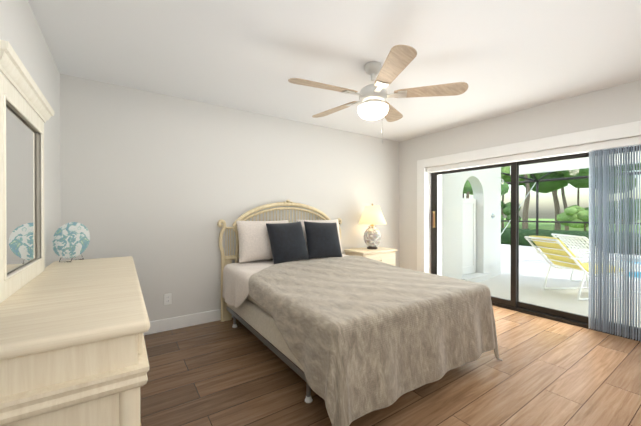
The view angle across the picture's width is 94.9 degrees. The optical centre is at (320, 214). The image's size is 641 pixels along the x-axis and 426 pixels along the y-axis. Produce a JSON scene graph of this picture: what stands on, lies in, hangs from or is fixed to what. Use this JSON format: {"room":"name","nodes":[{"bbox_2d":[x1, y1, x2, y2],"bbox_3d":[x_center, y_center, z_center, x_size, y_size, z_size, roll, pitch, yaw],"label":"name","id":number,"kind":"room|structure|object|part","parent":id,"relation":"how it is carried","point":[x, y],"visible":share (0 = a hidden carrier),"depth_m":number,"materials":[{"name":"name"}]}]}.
{"room":"bedroom","nodes":[
{"label":"bedroom","id":0,"kind":"room"},
{"bbox_2d":[0,0,60,267],"bbox_3d":[-1.049,-0.010,0.653,0.120,2.440,4.580,0,0,-34],"label":"wall","id":1,"kind":"structure","parent":0,"point":[21,32],"depth_m":2.08,"materials":[{"name":"white paint"}]},
{"bbox_2d":[0,40,54,302],"bbox_3d":[-1.468,-0.153,1.468,0.084,1.000,0.924,0,0,-34],"label":"mirror","id":2,"kind":"object","parent":1,"relation":"attached to","point":[22,254],"visible":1,"depth_m":1.40,"materials":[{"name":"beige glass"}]},
{"bbox_3d":[-1.481,-0.110,1.459,0.004,0.753,0.678,0,0,-34],"label":"glass","id":3,"kind":"part","parent":2,"relation":"part of","materials":[{"name":"white"}]},
{"bbox_3d":[-1.463,-0.610,1.470,0.072,0.085,0.924,0,0,-34],"label":"crown","id":4,"kind":"part","parent":2,"relation":"part of","materials":[{"name":"beige wood"}]},
{"bbox_2d":[60,74,398,320],"bbox_3d":[-0.449,-0.021,3.897,4.750,2.440,0.120,0,0,-34],"label":"wall","id":5,"kind":"structure","parent":0,"point":[157,187],"depth_m":3.17,"materials":[{"name":"white paint"}]},
{"bbox_2d":[164,293,171,304],"bbox_3d":[-1.585,0.877,3.054,0.070,0.114,0.006,0,0,-34],"label":"electrical outlet plate","id":6,"kind":"object","parent":5,"relation":"attached to","point":[169,299],"visible":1,"depth_m":3.06,"materials":[{"name":"white plastic"}]},
{"bbox_2d":[143,309,232,334],"bbox_3d":[-0.465,1.137,3.808,4.380,0.125,0.015,0,0,-34],"label":"baseboard","id":7,"kind":"structure","parent":5,"relation":"attached to","point":[167,324],"depth_m":3.13,"materials":[{"name":"white wood"}]},
{"bbox_2d":[28,0,640,141],"bbox_3d":[0.835,-1.284,1.995,4.750,0.100,4.700,0,0,-34],"label":"ceiling","id":8,"kind":"structure","parent":0,"point":[501,57],"depth_m":2.21,"materials":[{"name":"white paint"}]},
{"bbox_2d":[288,45,467,142],"bbox_3d":[0.393,-0.911,2.458,1.385,0.650,1.378,0,0,-34],"label":"ceiling fan","id":9,"kind":"object","parent":8,"relation":"hanging from","point":[374,105],"visible":1,"depth_m":2.34,"materials":[{"name":"beige wood"}]},
{"bbox_3d":[0.435,-0.986,2.444,0.230,0.170,0.230,0,0,-34],"label":"motor","id":10,"kind":"part","parent":9,"relation":"part of","materials":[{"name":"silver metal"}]},
{"bbox_2d":[140,305,640,425],"bbox_3d":[0.835,1.246,2.004,4.750,0.080,4.700,0,0,-34],"label":"floor","id":11,"kind":"structure","parent":0,"point":[547,372],"depth_m":2.08,"materials":[{"name":"brown wood"}]},
{"bbox_2d":[0,256,149,425],"bbox_3d":[-1.270,0.777,1.575,0.500,0.860,1.806,0,0,-34],"label":"dresser","id":12,"kind":"object","parent":11,"relation":"on","point":[73,351],"visible":1,"depth_m":0.93,"materials":[{"name":"beige wood"}]},
{"bbox_2d":[52,222,89,261],"bbox_3d":[-1.852,0.201,2.186,0.232,0.288,0.157,0,0,-34],"label":"decorative plate","id":13,"kind":"object","parent":12,"relation":"on","point":[71,240],"visible":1,"depth_m":2.17,"materials":[{"name":"white ceramic"}]},
{"bbox_3d":[-1.272,0.529,1.573,0.496,0.076,1.806,0,0,-34],"label":"moulding","id":14,"kind":"part","parent":12,"relation":"part of","materials":[{"name":"beige wood"}]},
{"bbox_2d":[217,200,502,425],"bbox_3d":[0.183,0.507,2.869,1.776,1.391,2.230,0,0,-34],"label":"bed","id":15,"kind":"object","parent":11,"relation":"on","point":[352,338],"visible":1,"depth_m":2.11,"materials":[{"name":"beige fabric"}]},
{"bbox_3d":[0.151,0.710,2.871,1.520,0.215,2.035,0,0,-34],"label":"mattress","id":16,"kind":"part","parent":15,"relation":"part of","materials":[{"name":"beige fabric"}]},
{"bbox_2d":[236,220,288,262],"bbox_3d":[-0.641,0.296,3.423,0.700,0.500,0.196,0,-12,-34],"label":"pillow","id":17,"kind":"object","parent":15,"relation":"on","point":[254,242],"depth_m":3.27,"materials":[{"name":"white fabric"}]},
{"bbox_3d":[0.149,1.097,2.874,1.530,0.170,2.010,0,0,-34],"label":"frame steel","id":18,"kind":"part","parent":15,"relation":"part of","materials":[{"name":"grey metal"}]},
{"bbox_3d":[-0.417,0.504,3.771,1.760,1.391,0.064,0,0,-34],"label":"headboard","id":19,"kind":"part","parent":15,"relation":"part of","materials":[{"name":"beige wicker"}]},
{"bbox_2d":[297,219,341,251],"bbox_3d":[-0.003,0.294,3.855,0.700,0.500,0.209,0,-12,-34],"label":"pillow","id":20,"kind":"object","parent":15,"relation":"on","point":[324,220],"depth_m":3.86,"materials":[{"name":"fabric"}]},
{"bbox_2d":[344,247,396,265],"bbox_3d":[0.747,0.853,4.319,0.680,0.690,0.445,0,0,-34],"label":"nightstand","id":21,"kind":"object","parent":11,"relation":"on","point":[384,255],"visible":0.27,"depth_m":4.20,"materials":[{"name":"beige wood"}]},
{"bbox_2d":[359,203,385,248],"bbox_3d":[0.770,0.170,4.372,0.410,0.675,0.410,0,0,-34],"label":"lamp","id":22,"kind":"object","parent":21,"relation":"on","point":[372,214],"visible":1,"depth_m":4.26,"materials":[{"name":"white ceramic"}]},
{"bbox_3d":[0.770,0.005,4.371,0.410,0.266,0.410,0,0,-34],"label":"lamp shade","id":23,"kind":"part","parent":22,"relation":"part of","materials":[{"name":"beige fabric"}]},
{"bbox_2d":[364,226,380,246],"bbox_3d":[0.770,0.320,4.372,0.260,0.306,0.260,0,0,-34],"label":"lamp base","id":24,"kind":"object","parent":22,"relation":"on","point":[372,236],"depth_m":4.28,"materials":[{"name":"ceramic"}]},
{"bbox_3d":[0.848,0.643,4.169,0.600,0.170,0.018,0,0,-34],"label":"drawer","id":25,"kind":"part","parent":21,"relation":"part of","materials":[{"name":"beige wood"}]},
{"bbox_2d":[399,79,640,270],"bbox_3d":[2.278,-0.021,3.882,0.250,2.440,2.960,0,0,-34],"label":"wall","id":26,"kind":"structure","parent":0,"point":[614,105],"depth_m":3.62,"materials":[{"name":"white paint"}]},
{"bbox_2d":[417,135,640,273],"bbox_3d":[2.365,0.170,3.712,0.238,2.060,2.580,0,0,-34],"label":"door frame","id":27,"kind":"structure","parent":26,"relation":"attached to","point":[420,217],"depth_m":4.64,"materials":[{"name":"white"}]},
{"bbox_2d":[424,121,640,167],"bbox_3d":[2.313,-0.795,3.589,0.018,0.130,2.440,0,0,-34],"label":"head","id":28,"kind":"structure","parent":26,"relation":"attached to","point":[630,129],"depth_m":3.27},
{"bbox_2d":[433,145,640,320],"bbox_3d":[2.464,0.182,3.695,0.092,1.825,2.440,0,0,-34],"label":"door","id":29,"kind":"structure","parent":26,"relation":"in","point":[564,157],"depth_m":3.59,"materials":[{"name":"clear glass"}]},
{"bbox_3d":[2.125,-0.652,4.178,0.030,0.060,1.065,0,0,-34],"label":"panel rail","id":30,"kind":"part","parent":29,"relation":"part of","materials":[{"name":"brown metal"}]},
{"bbox_3d":[2.124,0.235,4.180,0.004,1.715,1.065,0,0,-34],"label":"panel glass","id":31,"kind":"part","parent":29,"relation":"part of","materials":[{"name":"clear glass"}]},
{"bbox_2d":[431,162,640,335],"bbox_3d":[2.448,0.234,3.739,0.070,1.930,2.340,0,0,-34],"label":"door frame","id":32,"kind":"structure","parent":29,"relation":"attached to","point":[513,234],"depth_m":3.70,"materials":[{"name":"brown metal"}]},
{"bbox_3d":[1.810,0.239,4.646,0.030,1.845,0.060,0,0,-34],"label":"window panel lock stile","id":33,"kind":"part","parent":32,"relation":"part of","materials":[{"name":"black metal"}]},
{"bbox_3d":[2.473,0.242,3.737,0.030,1.845,0.070,0,0,-34],"label":"window panel meeting stile","id":34,"kind":"part","parent":32,"relation":"part of","materials":[{"name":"black metal"}]},
{"bbox_2d":[427,136,640,340],"bbox_3d":[2.384,0.221,3.637,0.100,1.898,2.425,0,0,-34],"label":"vertical blinds","id":35,"kind":"object","parent":32,"relation":"attached to","point":[600,160],"visible":0.98,"depth_m":2.90,"materials":[{"name":"blue"}]},
{"bbox_3d":[2.807,-0.649,3.241,0.030,0.060,1.120,0,0,-34],"label":"panel rail","id":36,"kind":"part","parent":29,"relation":"part of","materials":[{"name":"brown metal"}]},
{"bbox_3d":[2.806,0.239,3.244,0.004,1.715,1.120,0,0,-34],"label":"panel glass","id":37,"kind":"part","parent":29,"relation":"part of","materials":[{"name":"clear glass"}]},
{"bbox_2d":[492,302,640,341],"bbox_3d":[2.473,1.182,3.704,0.110,0.035,2.440,0,0,-34],"label":"sill","id":38,"kind":"structure","parent":26,"relation":"attached to","point":[556,318],"depth_m":3.36,"materials":[{"name":"brown metal"}]},
{"bbox_2d":[510,151,640,174],"bbox_3d":[5.521,-1.169,1.780,2.770,0.690,9.050,0,0,-34],"label":"soffit","id":39,"kind":"structure","parent":26,"relation":"attached to","point":[581,163],"depth_m":5.52,"materials":[{"name":"white paint"}]},
{"label":"outside","id":40,"kind":"structure","parent":0,"visible":0},
{"bbox_2d":[477,244,640,327],"bbox_3d":[5.736,1.419,6.734,8.670,0.400,17.000,0,0,-34],"label":"floor","id":41,"kind":"structure","parent":40,"point":[540,298],"depth_m":5.16,"materials":[{"name":"concrete"}]},
{"bbox_2d":[437,167,503,278],"bbox_3d":[2.752,-0.441,5.384,2.220,3.330,0.380,0,0,-34],"label":"wall","id":42,"kind":"structure","parent":41,"relation":"on","point":[445,251],"depth_m":5.58,"materials":[{"name":"white paint"}]},
{"bbox_3d":[2.727,0.408,5.549,0.696,1.430,0.044,0,0,-34],"label":"gate panel","id":43,"kind":"part","parent":42,"relation":"part of","materials":[{"name":"white paint"}]},
{"bbox_2d":[462,273,482,277],"bbox_3d":[2.759,1.176,5.504,0.720,0.095,0.200,0,0,-34],"label":"sill","id":44,"kind":"structure","parent":42,"relation":"attached to","point":[468,275],"depth_m":5.54,"materials":[{"name":"white concrete"}]},
{"bbox_2d":[461,273,491,282],"bbox_3d":[2.868,1.176,5.396,0.860,0.095,0.099,0,0,-34],"label":"step","id":45,"kind":"structure","parent":42,"relation":"attached to","point":[484,277],"depth_m":5.37,"materials":[{"name":"white concrete"}]},
{"bbox_2d":[463,171,640,247],"bbox_3d":[6.493,-0.544,8.085,5.385,3.517,14.800,0,0,-34],"label":"screen enclosure","id":46,"kind":"object","parent":41,"relation":"on","point":[537,189],"depth_m":10.62,"materials":[{"name":"brown metal"}]},
{"bbox_2d":[501,182,535,233],"bbox_3d":[7.440,0.008,11.305,0.021,2.382,1.451,0,0,-34],"label":"brace","id":47,"kind":"object","parent":46,"relation":"attached to","point":[521,203],"depth_m":11.02,"materials":[{"name":"white metal"}]},
{"bbox_2d":[524,236,619,299],"bbox_3d":[3.888,0.780,4.525,1.102,0.900,0.632,0,0,-3],"label":"chaise","id":48,"kind":"object","parent":41,"relation":"on","point":[569,257],"depth_m":4.48,"materials":[{"name":"white"}]},
{"bbox_2d":[530,236,619,272],"bbox_3d":[3.897,0.587,4.524,1.044,0.532,0.560,0,0,-3],"label":"cushion","id":49,"kind":"object","parent":48,"relation":"on","point":[568,259],"depth_m":4.49,"materials":[{"name":"yellow fabric"}]},
{"bbox_2d":[551,233,640,292],"bbox_3d":[4.781,0.786,5.010,1.102,0.884,0.812,0,0,6],"label":"chaise","id":50,"kind":"object","parent":41,"relation":"on","point":[561,237],"depth_m":5.09,"materials":[{"name":"white plastic"}]},
{"bbox_2d":[609,261,640,277],"bbox_3d":[9.402,1.419,3.967,3.498,0.200,8.289,0,0,-34],"label":"pool water","id":51,"kind":"structure","parent":41,"relation":"in","point":[635,272],"depth_m":6.54,"materials":[{"name":"teal liquid"}]},
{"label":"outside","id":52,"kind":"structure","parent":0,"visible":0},
{"bbox_2d":[504,218,640,233],"bbox_3d":[34.085,1.354,41.007,76.700,0.390,90.000,0,0,-34],"label":"ground","id":53,"kind":"structure","parent":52,"point":[546,226],"depth_m":29.66,"materials":[{"name":"green plant"}]},
{"bbox_2d":[463,163,640,231],"bbox_3d":[16.641,-4.774,27.185,42.861,11.973,30.280,0,0,-34],"label":"trees","id":54,"kind":"object","parent":53,"relation":"on","point":[468,190],"depth_m":14.64,"materials":[{"name":"green plant"}]},
{"bbox_2d":[501,228,640,254],"bbox_3d":[8.657,0.899,11.727,1.140,0.724,22.000,0,0,-34],"label":"hedge","id":55,"kind":"object","parent":53,"relation":"on","point":[507,232],"depth_m":11.01,"materials":[{"name":"green plant"}]}
]}

